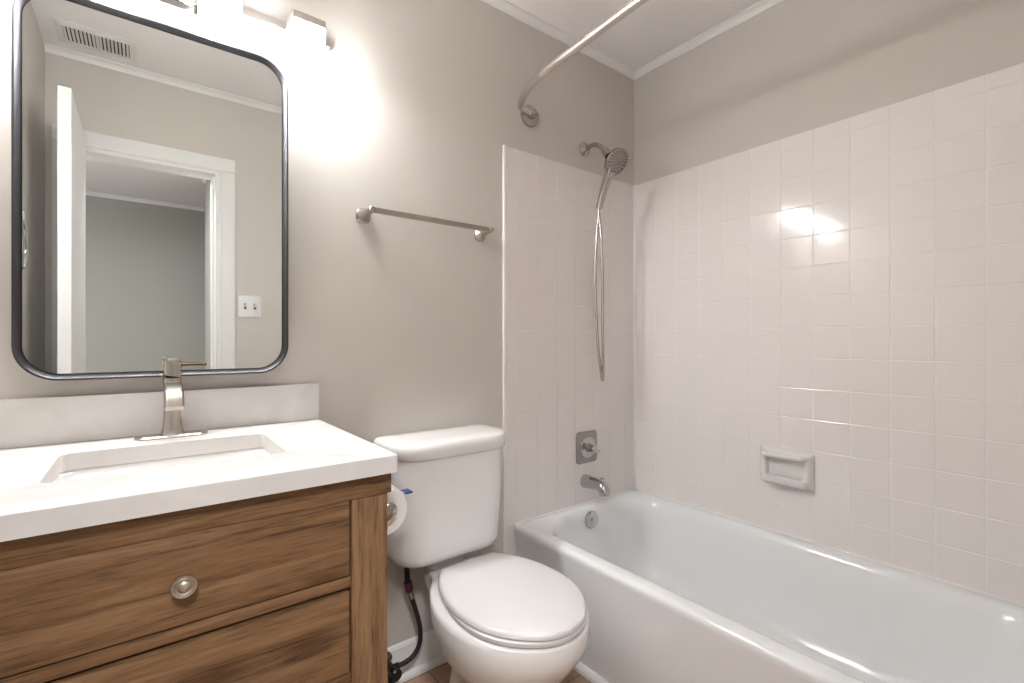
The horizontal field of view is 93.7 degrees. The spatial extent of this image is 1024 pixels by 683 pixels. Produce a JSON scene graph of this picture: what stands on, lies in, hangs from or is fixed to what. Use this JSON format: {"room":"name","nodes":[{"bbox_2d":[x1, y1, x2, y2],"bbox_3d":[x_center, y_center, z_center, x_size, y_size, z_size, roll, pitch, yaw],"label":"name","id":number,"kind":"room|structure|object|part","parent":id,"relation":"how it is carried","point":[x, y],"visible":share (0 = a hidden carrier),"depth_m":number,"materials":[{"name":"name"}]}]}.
{"room":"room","nodes":[
{"label":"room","id":0,"kind":"room"},
{"bbox_2d":[0,0,633,647],"bbox_3d":[-0.319,-0.090,1.669,2.404,2.384,0.100,0,0,-38],"label":"wall","id":1,"kind":"structure","parent":0,"point":[410,106],"depth_m":1.56,"materials":[{"name":"grey paint"}]},
{"bbox_2d":[11,0,287,380],"bbox_3d":[-0.841,-0.341,1.176,0.535,0.851,0.042,0,0,-38],"label":"wall mirror","id":2,"kind":"object","parent":1,"relation":"attached to","point":[149,157],"visible":0.98,"depth_m":1.14,"materials":[{"name":"black metal"}]},
{"bbox_2d":[0,383,318,448],"bbox_3d":[-0.859,0.174,1.177,0.738,0.104,0.020,0,0,-38],"label":"backsplash","id":3,"kind":"structure","parent":1,"relation":"attached to","point":[35,421],"depth_m":1.14,"materials":[{"name":"white stone"}]},
{"bbox_2d":[152,0,330,57],"bbox_3d":[-0.808,-0.879,1.149,0.750,0.138,0.126,0,0,-38],"label":"vanity light","id":4,"kind":"object","parent":1,"relation":"attached to","point":[304,33],"visible":1,"depth_m":1.27,"materials":[{"name":"white glass"}]},
{"bbox_3d":[-0.722,-0.829,1.188,0.083,0.038,0.079,0,0,-38],"label":"lamp shade","id":5,"kind":"part","parent":4,"relation":"part of","materials":[{"name":"white glass"}]},
{"bbox_3d":[-0.564,-0.829,1.310,0.083,0.038,0.079,0,0,-38],"label":"lamp shade","id":6,"kind":"part","parent":4,"relation":"part of","materials":[{"name":"white glass"}]},
{"bbox_2d":[387,651,401,682],"bbox_3d":[-0.376,1.026,1.484,0.052,0.083,0.098,0,0,-38],"label":"shutoff valve","id":7,"kind":"object","parent":1,"relation":"attached to","point":[394,672],"visible":0.69,"depth_m":1.47,"materials":[{"name":"black metal"}]},
{"bbox_3d":[-0.354,1.010,1.456,0.038,0.036,0.027,0,0,-38],"label":"valve handle","id":8,"kind":"part","parent":7,"relation":"part of","materials":[{"name":"black plastic"}]},
{"bbox_2d":[387,629,446,682],"bbox_3d":[-0.593,1.044,1.381,1.418,0.117,0.024,0,0,-38],"label":"baseboard","id":9,"kind":"structure","parent":1,"relation":"attached to","point":[429,656],"depth_m":1.59,"materials":[{"name":"white paint"}]},
{"bbox_2d":[355,206,493,241],"bbox_3d":[-0.267,-0.390,1.593,0.482,0.046,0.083,0,0,-38],"label":"towel bar","id":10,"kind":"object","parent":1,"relation":"attached to","point":[362,215],"visible":1,"depth_m":1.53,"materials":[{"name":"silver metal"}]},
{"bbox_3d":[-0.439,-0.390,1.460,0.046,0.046,0.083,0,0,-38],"label":"post","id":11,"kind":"part","parent":10,"relation":"part of","materials":[{"name":"silver metal"}]},
{"bbox_3d":[-0.094,-0.390,1.726,0.046,0.046,0.083,0,0,-38],"label":"post","id":12,"kind":"part","parent":10,"relation":"part of","materials":[{"name":"silver metal"}]},
{"bbox_2d":[481,0,634,79],"bbox_3d":[-0.281,-1.268,1.620,2.204,0.029,0.024,0,0,-38],"label":"crown molding","id":13,"kind":"structure","parent":1,"relation":"attached to","point":[504,6],"depth_m":1.97,"materials":[{"name":"white paint"}]},
{"bbox_2d":[503,145,633,555],"bbox_3d":[0.274,0.178,2.057,0.776,1.848,0.008,0,0,-38],"label":"tiled wall","id":14,"kind":"structure","parent":1,"relation":"attached to","point":[554,391],"depth_m":1.99,"materials":[{"name":"white tile"}]},
{"bbox_2d":[576,430,599,464],"bbox_3d":[0.341,0.459,2.066,0.128,0.138,0.059,0,0,-38],"label":"shower valve","id":15,"kind":"object","parent":14,"relation":"attached to","point":[587,450],"visible":1,"depth_m":2.06,"materials":[{"name":"silver metal"}]},
{"bbox_2d":[580,474,609,495],"bbox_3d":[0.358,0.605,2.033,0.060,0.070,0.136,0,0,-38],"label":"tub spout","id":16,"kind":"object","parent":14,"relation":"attached to","point":[586,481],"visible":1,"depth_m":2.01,"materials":[{"name":"silver metal"}]},
{"bbox_2d":[634,185,635,487],"bbox_3d":[0.585,-0.023,2.288,0.011,1.442,0.011,0,0,-38],"label":"trim","id":17,"kind":"structure","parent":14,"relation":"attached to","point":[634,185],"depth_m":2.28,"materials":[{"name":"white tile"}]},
{"bbox_2d":[517,0,648,127],"bbox_3d":[0.456,-0.892,1.276,0.234,0.086,1.477,0,0,-38],"label":"curtain rod","id":18,"kind":"object","parent":1,"relation":"attached to","point":[529,114],"visible":1,"depth_m":1.49,"materials":[{"name":"grey metal"}]},
{"bbox_2d":[579,142,627,381],"bbox_3d":[0.397,-0.346,2.034,0.121,1.041,0.192,0,0,-38],"label":"shower","id":19,"kind":"object","parent":1,"relation":"attached to","point":[616,160],"visible":1,"depth_m":2.06,"materials":[{"name":"silver metal"}]},
{"bbox_3d":[0.360,-0.813,2.034,0.019,0.074,0.122,0,0,-38],"label":"arm","id":20,"kind":"part","parent":19,"relation":"part of","materials":[{"name":"silver metal"}]},
{"bbox_3d":[0.397,-0.651,2.039,0.048,0.163,0.103,0,0,-38],"label":"handle","id":21,"kind":"part","parent":19,"relation":"part of","materials":[{"name":"silver metal"}]},
{"bbox_2d":[403,662,590,682],"bbox_3d":[0.314,1.142,-0.491,4.300,0.080,4.338,0,0,-38],"label":"floor","id":22,"kind":"structure","parent":0,"point":[442,673],"depth_m":1.57,"materials":[{"name":"brown wood"}]},
{"bbox_2d":[0,473,390,682],"bbox_3d":[-0.673,0.682,0.960,0.701,0.838,0.546,0,0,-38],"label":"vanity cabinet","id":23,"kind":"object","parent":22,"relation":"on","point":[289,586],"visible":0.88,"depth_m":0.79,"materials":[{"name":"brown wood"}]},
{"bbox_3d":[-0.537,0.466,0.781,0.539,0.022,0.036,0,0,-38],"label":"cross rail","id":24,"kind":"part","parent":23,"relation":"part of","materials":[{"name":"brown wood"}]},
{"bbox_3d":[-0.515,0.382,0.754,0.036,0.036,0.027,0,0,-38],"label":"knob","id":25,"kind":"part","parent":23,"relation":"part of","materials":[{"name":"silver metal"}]},
{"bbox_3d":[-0.681,0.285,0.970,0.701,0.044,0.520,0,0,-38],"label":"rail","id":26,"kind":"part","parent":23,"relation":"part of","materials":[{"name":"brown wood"}]},
{"bbox_3d":[-0.532,0.561,0.775,0.531,0.157,0.025,0,0,-38],"label":"drawer","id":27,"kind":"part","parent":23,"relation":"part of","materials":[{"name":"brown wood"}]},
{"bbox_2d":[0,383,397,541],"bbox_3d":[-0.694,0.192,0.962,0.740,0.140,0.563,0,0,-38],"label":"countertop","id":28,"kind":"structure","parent":23,"relation":"on","point":[42,438],"depth_m":1.00,"materials":[{"name":"white stone"}]},
{"bbox_2d":[54,448,269,481],"bbox_3d":[-0.685,0.328,0.976,0.412,0.130,0.306,0,0,-38],"label":"sink","id":29,"kind":"object","parent":28,"relation":"in","point":[227,455],"visible":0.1,"depth_m":1.06,"materials":[{"name":"white ceramic"}]},
{"bbox_2d":[134,357,207,440],"bbox_3d":[-0.780,0.131,1.104,0.144,0.188,0.146,0,0,-38],"label":"faucet","id":30,"kind":"object","parent":28,"relation":"on","point":[173,391],"visible":1,"depth_m":1.12,"materials":[{"name":"silver metal"}]},
{"bbox_3d":[-0.808,0.223,1.142,0.144,0.006,0.052,0,0,-38],"label":"plate","id":31,"kind":"part","parent":30,"relation":"part of","materials":[{"name":"silver metal"}]},
{"bbox_3d":[-0.772,0.124,1.095,0.036,0.057,0.122,0,0,-38],"label":"spout","id":32,"kind":"part","parent":30,"relation":"part of","materials":[{"name":"silver metal"}]},
{"bbox_3d":[-0.775,0.056,1.167,0.052,0.007,0.018,0,0,-38],"label":"lever","id":33,"kind":"part","parent":30,"relation":"part of","materials":[{"name":"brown metal"}]},
{"bbox_3d":[-0.537,0.655,0.781,0.539,0.024,0.036,0,0,-38],"label":"cross rail","id":34,"kind":"part","parent":23,"relation":"part of","materials":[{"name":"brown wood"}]},
{"bbox_3d":[-0.299,0.704,0.975,0.073,0.794,0.060,0,0,-38],"label":"leg","id":35,"kind":"part","parent":23,"relation":"part of","materials":[{"name":"brown wood"}]},
{"bbox_2d":[387,502,396,518],"bbox_3d":[-0.351,0.383,1.148,0.066,0.044,0.210,0,0,-41],"label":"toilet paper holder","id":36,"kind":"object","parent":23,"relation":"attached to","point":[391,507],"visible":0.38,"depth_m":1.08,"materials":[{"name":"silver metal"}]},
{"bbox_2d":[387,485,412,534],"bbox_3d":[-0.313,0.393,1.153,0.134,0.108,0.110,0,0,-38],"label":"toilet paper roll","id":37,"kind":"object","parent":36,"relation":"on","point":[394,496],"visible":0.17,"depth_m":1.12,"materials":[{"name":"white paper"}]},
{"bbox_2d":[373,424,589,682],"bbox_3d":[-0.082,0.699,1.375,0.470,0.805,0.649,0,0,-38],"label":"toilet","id":38,"kind":"object","parent":22,"relation":"on","point":[496,617],"visible":0.9,"depth_m":1.39,"materials":[{"name":"white ceramic"}]},
{"bbox_2d":[399,567,422,667],"bbox_3d":[-0.320,0.850,1.520,0.081,0.335,0.025,0,0,-38],"label":"supply hose","id":39,"kind":"object","parent":38,"relation":"hanging from","point":[408,585],"visible":0.99,"depth_m":1.52,"materials":[{"name":"black rubber"}]},
{"bbox_3d":[-0.210,0.322,1.549,0.422,0.052,0.217,0,0,-38],"label":"tank lid","id":40,"kind":"part","parent":38,"relation":"part of","materials":[{"name":"white ceramic"}]},
{"bbox_3d":[-0.212,0.533,1.552,0.400,0.370,0.197,0,0,-38],"label":"tank","id":41,"kind":"part","parent":38,"relation":"part of","materials":[{"name":"white ceramic"}]},
{"bbox_3d":[-0.026,0.909,1.358,0.402,0.383,0.554,0,0,-38],"label":"bowl","id":42,"kind":"part","parent":38,"relation":"part of","materials":[{"name":"white ceramic"}]},
{"bbox_3d":[-0.001,0.690,1.326,0.353,0.019,0.464,0,0,-38],"label":"lid","id":43,"kind":"part","parent":38,"relation":"part of","materials":[{"name":"white plastic"}]},
{"bbox_3d":[0.011,0.708,1.310,0.353,0.014,0.425,0,0,-38],"label":"seat","id":44,"kind":"part","parent":38,"relation":"part of","materials":[{"name":"white plastic"}]},
{"bbox_2d":[514,488,1023,682],"bbox_3d":[0.740,0.900,1.493,0.735,0.402,1.463,0,0,-38],"label":"bathtub","id":45,"kind":"object","parent":22,"relation":"on","point":[673,591],"visible":0.91,"depth_m":1.52,"materials":[{"name":"white ceramic"}]},
{"bbox_3d":[0.339,0.753,2.026,0.072,0.072,0.020,0,0,-38],"label":"overflow plate","id":46,"kind":"part","parent":45,"relation":"part of","materials":[{"name":"silver metal"}]},
{"bbox_2d":[574,661,608,682],"bbox_3d":[0.466,1.091,1.295,0.020,0.023,1.426,0,0,-38],"label":"trim","id":47,"kind":"structure","parent":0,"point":[590,675],"depth_m":1.57,"materials":[{"name":"white paint"}]},
{"bbox_2d":[506,0,760,69],"bbox_3d":[0.314,-1.322,-0.491,4.300,0.080,4.338,0,0,-38],"label":"ceiling","id":48,"kind":"structure","parent":0,"point":[655,28],"depth_m":1.92,"materials":[{"name":"white paint"}]},
{"bbox_2d":[634,0,1023,184],"bbox_3d":[1.109,-0.090,1.702,0.100,2.384,1.588,0,0,-38],"label":"wall","id":49,"kind":"structure","parent":0,"point":[794,67],"depth_m":1.70,"materials":[{"name":"grey paint"}]},
{"bbox_2d":[634,0,783,79],"bbox_3d":[1.024,-1.268,1.712,0.024,0.029,1.468,0,0,-38],"label":"crown molding","id":50,"kind":"structure","parent":49,"relation":"attached to","point":[763,5],"depth_m":1.98,"materials":[{"name":"white paint"}]},
{"bbox_2d":[636,63,1023,603],"bbox_3d":[1.032,-0.011,1.713,0.008,1.466,1.460,0,0,-38],"label":"tiled wall","id":51,"kind":"structure","parent":49,"relation":"attached to","point":[848,293],"depth_m":1.57,"materials":[{"name":"white tile"}]},
{"bbox_2d":[759,445,814,490],"bbox_3d":[0.979,0.457,1.731,0.056,0.134,0.184,0,0,-38],"label":"soap dish","id":52,"kind":"object","parent":51,"relation":"attached to","point":[791,468],"visible":1,"depth_m":1.72,"materials":[{"name":"white ceramic"}]},
{"bbox_2d":[759,473,806,489],"bbox_3d":[0.977,0.504,1.729,0.044,0.027,0.156,0,0,-38],"label":"tray","id":53,"kind":"object","parent":52,"relation":"on","point":[792,480],"depth_m":1.72,"materials":[{"name":"white ceramic"}]}
]}

